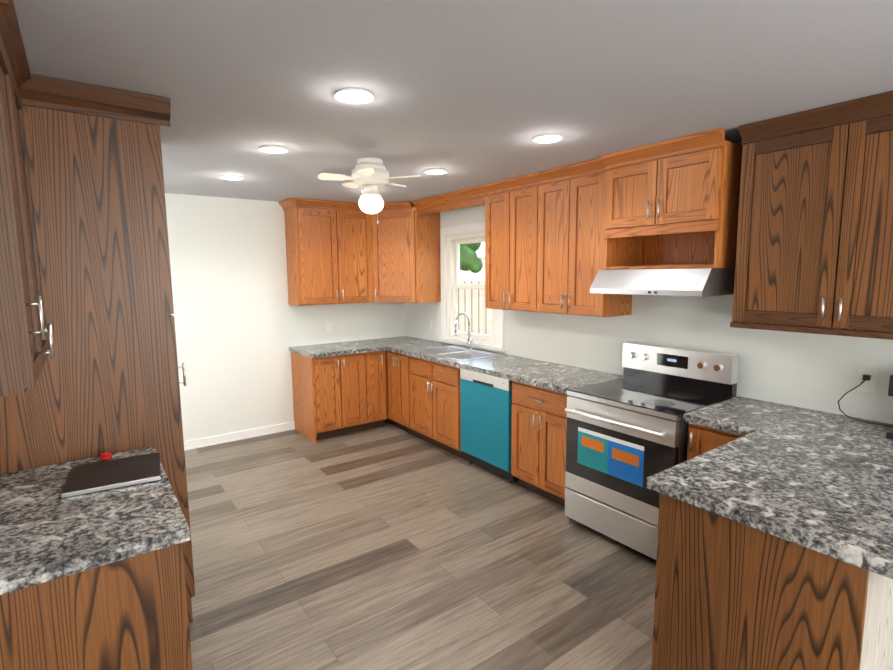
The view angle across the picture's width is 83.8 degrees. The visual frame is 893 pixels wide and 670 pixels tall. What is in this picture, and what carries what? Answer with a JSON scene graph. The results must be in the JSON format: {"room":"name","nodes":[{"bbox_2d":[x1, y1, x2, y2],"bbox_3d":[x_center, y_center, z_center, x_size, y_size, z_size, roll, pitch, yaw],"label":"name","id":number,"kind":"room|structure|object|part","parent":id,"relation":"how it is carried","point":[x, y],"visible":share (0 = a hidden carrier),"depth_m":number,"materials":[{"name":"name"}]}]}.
{"room":"kitchen","nodes":[
{"label":"kitchen","id":0,"kind":"room"},
{"bbox_2d":[165,193,404,440],"bbox_3d":[-2.031,-0.149,5.148,3.880,2.440,0.100,-6,9,-36],"label":"wall","id":1,"kind":"structure","parent":0,"point":[242,325],"depth_m":5.03,"materials":[{"name":"paint"}]},
{"bbox_2d":[184,422,294,450],"bbox_3d":[-2.269,1.052,5.039,1.478,0.085,0.017,-6,9,-36],"label":"baseboard","id":2,"kind":"structure","parent":1,"relation":"attached to","point":[225,438],"depth_m":5.12,"materials":[{"name":"white wood"}]},
{"bbox_2d":[283,202,334,305],"bbox_3d":[-1.394,-0.834,5.267,0.497,1.013,0.326,-6,9,-36],"label":"upper cabinet","id":3,"kind":"object","parent":1,"relation":"attached to","point":[307,224],"depth_m":5.10,"materials":[{"name":"brown wood"}]},
{"bbox_2d":[325,322,331,331],"bbox_3d":[-1.328,-0.091,5.605,0.070,0.114,0.003,-6,9,-36],"label":"outlet","id":4,"kind":"object","parent":1,"relation":"attached to","point":[328,326],"depth_m":5.60,"materials":[{"name":"white plastic"}]},
{"bbox_2d":[331,206,370,303],"bbox_3d":[-1.067,-0.861,5.469,0.520,1.013,0.383,-6,9,-36],"label":"upper cabinet","id":5,"kind":"object","parent":1,"relation":"attached to","point":[338,252],"depth_m":5.34,"materials":[{"name":"brown wood"}]},
{"bbox_2d":[184,421,656,669],"bbox_3d":[0.132,1.450,2.374,3.880,0.100,7.400,-6,9,-36],"label":"floor","id":6,"kind":"structure","parent":0,"point":[387,546],"depth_m":2.87,"materials":[{"name":"wood"}]},
{"bbox_2d":[0,543,191,669],"bbox_3d":[-1.325,1.046,1.773,0.680,0.875,0.888,-6,9,-36],"label":"base cabinet","id":7,"kind":"object","parent":6,"relation":"on","point":[130,613],"visible":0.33,"depth_m":1.44,"materials":[{"name":"brown wood"}]},
{"bbox_2d":[0,446,189,594],"bbox_3d":[-1.328,0.594,1.702,0.665,0.040,0.921,-6,9,-36],"label":"countertop","id":8,"kind":"structure","parent":7,"relation":"on","point":[48,532],"depth_m":1.55,"materials":[{"name":"stone"}]},
{"bbox_2d":[99,452,111,461],"bbox_3d":[-1.434,0.512,2.093,0.044,0.030,0.044,-6,9,-36],"label":"cap","id":9,"kind":"object","parent":8,"relation":"on","point":[105,456],"visible":0.96,"depth_m":2.08,"materials":[{"name":"red plastic"}]},
{"bbox_2d":[61,452,160,497],"bbox_3d":[-1.284,0.536,1.930,0.300,0.020,0.293,-5,8,-30],"label":"closed laptop","id":10,"kind":"object","parent":8,"relation":"on","point":[82,479],"visible":1,"depth_m":1.89,"materials":[{"name":"black plastic"}]},
{"bbox_2d":[0,73,194,622],"bbox_3d":[-1.787,0.184,2.419,0.827,2.438,0.960,-6,9,-36],"label":"pantry cabinet","id":11,"kind":"object","parent":6,"relation":"on","point":[108,380],"visible":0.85,"depth_m":2.09,"materials":[{"name":"brown wood"}]},
{"bbox_2d":[291,350,386,442],"bbox_3d":[-1.153,0.599,5.409,0.830,0.875,0.650,-6,9,-36],"label":"base cabinet","id":12,"kind":"object","parent":6,"relation":"on","point":[338,395],"visible":1,"depth_m":5.17,"materials":[{"name":"brown wood"}]},
{"bbox_2d":[289,340,384,357],"bbox_3d":[-1.181,0.146,5.341,0.810,0.040,0.642,-6,9,-36],"label":"countertop","id":13,"kind":"structure","parent":12,"relation":"on","point":[360,346],"depth_m":5.23,"materials":[{"name":"stone"}]},
{"bbox_2d":[384,350,417,436],"bbox_3d":[-0.459,0.562,5.658,0.650,0.875,1.062,-6,9,-36],"label":"base cabinet","id":14,"kind":"object","parent":6,"relation":"on","point":[398,387],"visible":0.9,"depth_m":5.24,"materials":[{"name":"brown wood"}]},
{"bbox_2d":[368,336,412,343],"bbox_3d":[-0.601,0.090,5.761,0.390,0.040,0.642,-6,9,-36],"label":"countertop","id":15,"kind":"structure","parent":14,"relation":"on","point":[402,339],"depth_m":5.81,"materials":[{"name":"stone"}]},
{"bbox_2d":[373,337,622,392],"bbox_3d":[0.152,0.205,4.759,0.657,0.040,3.159,-6,9,-36],"label":"countertop","id":16,"kind":"structure","parent":14,"relation":"on","point":[562,378],"depth_m":4.03,"materials":[{"name":"stone"}]},
{"bbox_2d":[413,345,503,360],"bbox_3d":[0.104,0.265,4.871,0.510,0.196,0.796,-6,9,-36],"label":"double-bowl sink","id":17,"kind":"object","parent":16,"relation":"in","point":[454,352],"visible":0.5,"depth_m":4.90,"materials":[{"name":"metal"}]},
{"bbox_2d":[454,313,472,349],"bbox_3d":[0.178,-0.034,4.956,0.214,0.374,0.096,-6,9,-36],"label":"faucet","id":18,"kind":"object","parent":16,"relation":"on","point":[469,341],"visible":1,"depth_m":4.99,"materials":[{"name":"silver metal"}]},
{"bbox_2d":[409,356,466,459],"bbox_3d":[0.100,0.650,4.897,0.650,0.875,0.835,-6,9,-36],"label":"base cabinet","id":19,"kind":"object","parent":6,"relation":"on","point":[435,406],"visible":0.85,"depth_m":4.68,"materials":[{"name":"brown wood"}]},
{"bbox_2d":[460,368,518,482],"bbox_3d":[0.536,0.721,4.299,0.582,0.872,0.618,-6,9,-36],"label":"dishwasher","id":20,"kind":"object","parent":6,"relation":"on","point":[486,416],"visible":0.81,"depth_m":4.09,"materials":[{"name":"teal metal"}]},
{"bbox_2d":[511,381,567,506],"bbox_3d":[0.909,0.778,3.796,0.650,0.875,0.605,-6,9,-36],"label":"base cabinet","id":21,"kind":"object","parent":6,"relation":"on","point":[538,440],"visible":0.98,"depth_m":3.62,"materials":[{"name":"brown wood"}]},
{"bbox_2d":[565,342,738,559],"bbox_3d":[1.264,0.698,3.187,0.743,1.175,0.754,-6,9,-36],"label":"range","id":22,"kind":"object","parent":6,"relation":"on","point":[626,435],"visible":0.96,"depth_m":3.06,"materials":[{"name":"grey metal"}]},
{"bbox_2d":[687,423,742,459],"bbox_3d":[1.662,0.896,2.772,0.650,0.875,0.390,-6,9,-36],"label":"base cabinet","id":23,"kind":"object","parent":6,"relation":"on","point":[702,439],"visible":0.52,"depth_m":2.64,"materials":[{"name":"brown wood"}]},
{"bbox_2d":[652,493,892,669],"bbox_3d":[1.334,1.004,1.915,0.885,0.876,0.610,-6,9,-36],"label":"base cabinet","id":24,"kind":"object","parent":6,"relation":"on","point":[730,594],"visible":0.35,"depth_m":1.59,"materials":[{"name":"brown wood"}]},
{"bbox_2d":[647,396,892,578],"bbox_3d":[1.574,0.523,2.063,1.562,0.040,1.372,-6,9,-36],"label":"countertop","id":25,"kind":"structure","parent":24,"relation":"on","point":[819,481],"depth_m":1.85,"materials":[{"name":"stone"}]},
{"bbox_2d":[886,374,892,439],"bbox_3d":[2.178,0.329,2.227,0.270,0.295,0.260,-6,9,-36],"label":"coffee maker","id":26,"kind":"object","parent":25,"relation":"on","point":[889,434],"visible":1,"depth_m":2.24,"materials":[{"name":"black plastic"}]},
{"bbox_2d":[13,0,892,206],"bbox_3d":[0.109,-1.071,2.065,3.880,0.100,7.400,-6,9,-36],"label":"ceiling","id":27,"kind":"structure","parent":0,"point":[470,93],"depth_m":1.91,"materials":[{"name":"paint"}]},
{"bbox_2d":[220,175,242,179],"bbox_3d":[-1.660,-1.214,3.840,0.164,0.012,0.164,-6,9,-36],"label":"recessed light","id":28,"kind":"object","parent":27,"relation":"in","point":[230,177],"visible":1,"depth_m":3.80,"materials":[{"name":"white"}]},
{"bbox_2d":[259,145,287,153],"bbox_3d":[-1.041,-1.117,2.997,0.164,0.012,0.164,-6,9,-36],"label":"recessed light","id":29,"kind":"object","parent":27,"relation":"in","point":[273,149],"visible":1,"depth_m":2.97,"materials":[{"name":"white"}]},
{"bbox_2d":[335,88,373,103],"bbox_3d":[-0.392,-1.014,2.115,0.164,0.012,0.164,-6,9,-36],"label":"recessed light","id":30,"kind":"object","parent":27,"relation":"in","point":[354,95],"visible":1,"depth_m":2.10,"materials":[{"name":"white"}]},
{"bbox_2d":[318,157,419,223],"bbox_3d":[-0.524,-0.961,3.361,0.660,0.419,0.644,-6,9,-36],"label":"fan","id":31,"kind":"object","parent":27,"relation":"attached to","point":[370,175],"depth_m":3.27,"materials":[{"name":"white plastic"}]},
{"bbox_3d":[-0.508,-0.885,3.353,0.170,0.136,0.170,-6,9,-36],"label":"flush-mount fan shade","id":32,"kind":"part","parent":31,"relation":"part of","materials":[{"name":"white glass"}]},
{"bbox_2d":[425,169,446,174],"bbox_3d":[-0.080,-1.211,3.693,0.164,0.012,0.164,-6,9,-36],"label":"recessed light","id":33,"kind":"object","parent":27,"relation":"in","point":[435,171],"visible":1,"depth_m":3.66,"materials":[{"name":"white"}]},
{"bbox_2d":[532,134,561,142],"bbox_3d":[0.569,-1.109,2.810,0.164,0.012,0.164,-6,9,-36],"label":"recessed light","id":34,"kind":"object","parent":27,"relation":"in","point":[547,138],"visible":0.98,"depth_m":2.78,"materials":[{"name":"white"}]},
{"bbox_2d":[405,142,892,423],"bbox_3d":[1.647,0.040,3.324,0.100,2.440,7.200,-6,9,-36],"label":"wall","id":35,"kind":"structure","parent":0,"point":[818,372],"depth_m":3.16,"materials":[{"name":"paint"}]},
{"bbox_2d":[367,202,440,302],"bbox_3d":[-0.562,-0.881,5.593,0.664,1.013,0.776,-6,9,-36],"label":"upper cabinet","id":36,"kind":"object","parent":35,"relation":"attached to","point":[405,245],"depth_m":5.39,"materials":[{"name":"brown wood"}]},
{"bbox_2d":[430,320,433,329],"bbox_3d":[-0.171,-0.116,5.722,0.003,0.114,0.070,-6,9,-36],"label":"outlet","id":37,"kind":"object","parent":35,"relation":"attached to","point":[431,321],"depth_m":5.72,"materials":[{"name":"white plastic"}]},
{"bbox_2d":[439,222,504,351],"bbox_3d":[0.269,-0.506,5.112,0.140,1.235,1.035,-6,9,-36],"label":"window unit","id":38,"kind":"structure","parent":35,"relation":"in","point":[455,237],"depth_m":5.32,"materials":[{"name":"white wood"}]},
{"bbox_2d":[484,182,527,310],"bbox_3d":[0.671,-0.722,4.200,0.327,1.013,0.691,-6,9,-36],"label":"upper cabinet","id":39,"kind":"object","parent":35,"relation":"attached to","point":[506,207],"depth_m":4.15,"materials":[{"name":"brown wood"}]},
{"bbox_2d":[528,164,631,316],"bbox_3d":[1.006,-0.669,3.744,0.327,1.013,0.694,-6,9,-36],"label":"upper cabinet","id":40,"kind":"object","parent":35,"relation":"attached to","point":[544,246],"depth_m":3.62,"materials":[{"name":"brown wood"}]},
{"bbox_2d":[602,128,742,269],"bbox_3d":[1.403,-0.787,3.111,0.407,0.738,0.750,-6,9,-36],"label":"upper cabinet","id":41,"kind":"object","parent":35,"relation":"attached to","point":[672,204],"visible":0.96,"depth_m":2.97,"materials":[{"name":"brown wood"}]},
{"bbox_2d":[590,268,734,296],"bbox_3d":[1.369,-0.337,3.139,0.499,0.157,0.744,-6,9,-36],"label":"under-cabinet range hood","id":42,"kind":"object","parent":41,"relation":"attached to","point":[698,282],"visible":0.92,"depth_m":2.90,"materials":[{"name":"metal"}]},
{"bbox_2d":[730,99,892,338],"bbox_3d":[1.994,-0.523,2.398,0.327,0.993,0.990,-6,9,-36],"label":"upper cabinet","id":43,"kind":"object","parent":35,"relation":"attached to","point":[814,251],"depth_m":2.40,"materials":[{"name":"brown wood"}]},
{"bbox_2d":[838,369,892,427],"bbox_3d":[2.142,0.312,2.518,0.080,0.258,0.253,-6,9,-36],"label":"outlet","id":44,"kind":"object","parent":35,"relation":"attached to","point":[867,379],"visible":1,"depth_m":2.54,"materials":[{"name":"white plastic"}]},
{"bbox_3d":[-1.406,0.339,1.115,0.100,2.440,7.200,-6,9,-36],"label":"wall","id":45,"kind":"structure","parent":0,"visible":0},
{"bbox_2d":[0,0,54,396],"bbox_3d":[-1.448,-0.395,1.479,0.367,1.066,0.830,-6,9,-36],"label":"upper cabinet","id":46,"kind":"object","parent":45,"relation":"attached to","point":[25,351],"visible":1,"depth_m":1.37,"materials":[{"name":"brown wood"}]},
{"label":"outside","id":47,"kind":"structure","parent":0,"visible":0},
{"bbox_3d":[14.967,-2.459,36.003,59.800,0.200,90.000,-6,9,-36],"label":"lawn","id":48,"kind":"structure","parent":47,"visible":0},
{"bbox_2d":[460,242,482,272],"bbox_3d":[0.373,-4.343,29.485,2.727,5.395,2.775,-6,9,-36],"label":"tree","id":49,"kind":"object","parent":48,"relation":"on","point":[468,258],"depth_m":28.86,"materials":[{"name":"green plant"}]},
{"bbox_2d":[460,242,484,280],"bbox_3d":[6.387,-6.509,45.432,11.000,5.700,12.800,-6,9,-36],"label":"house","id":50,"kind":"structure","parent":48,"relation":"on","point":[467,274],"depth_m":42.73,"materials":[{"name":"white"}]},
{"bbox_2d":[458,281,491,334],"bbox_3d":[-3.522,-1.189,18.826,0.060,1.800,36.000,-6,9,-36],"label":"fence","id":51,"kind":"object","parent":48,"relation":"on","point":[473,303],"depth_m":12.97,"materials":[{"name":"white wood"}]}
]}

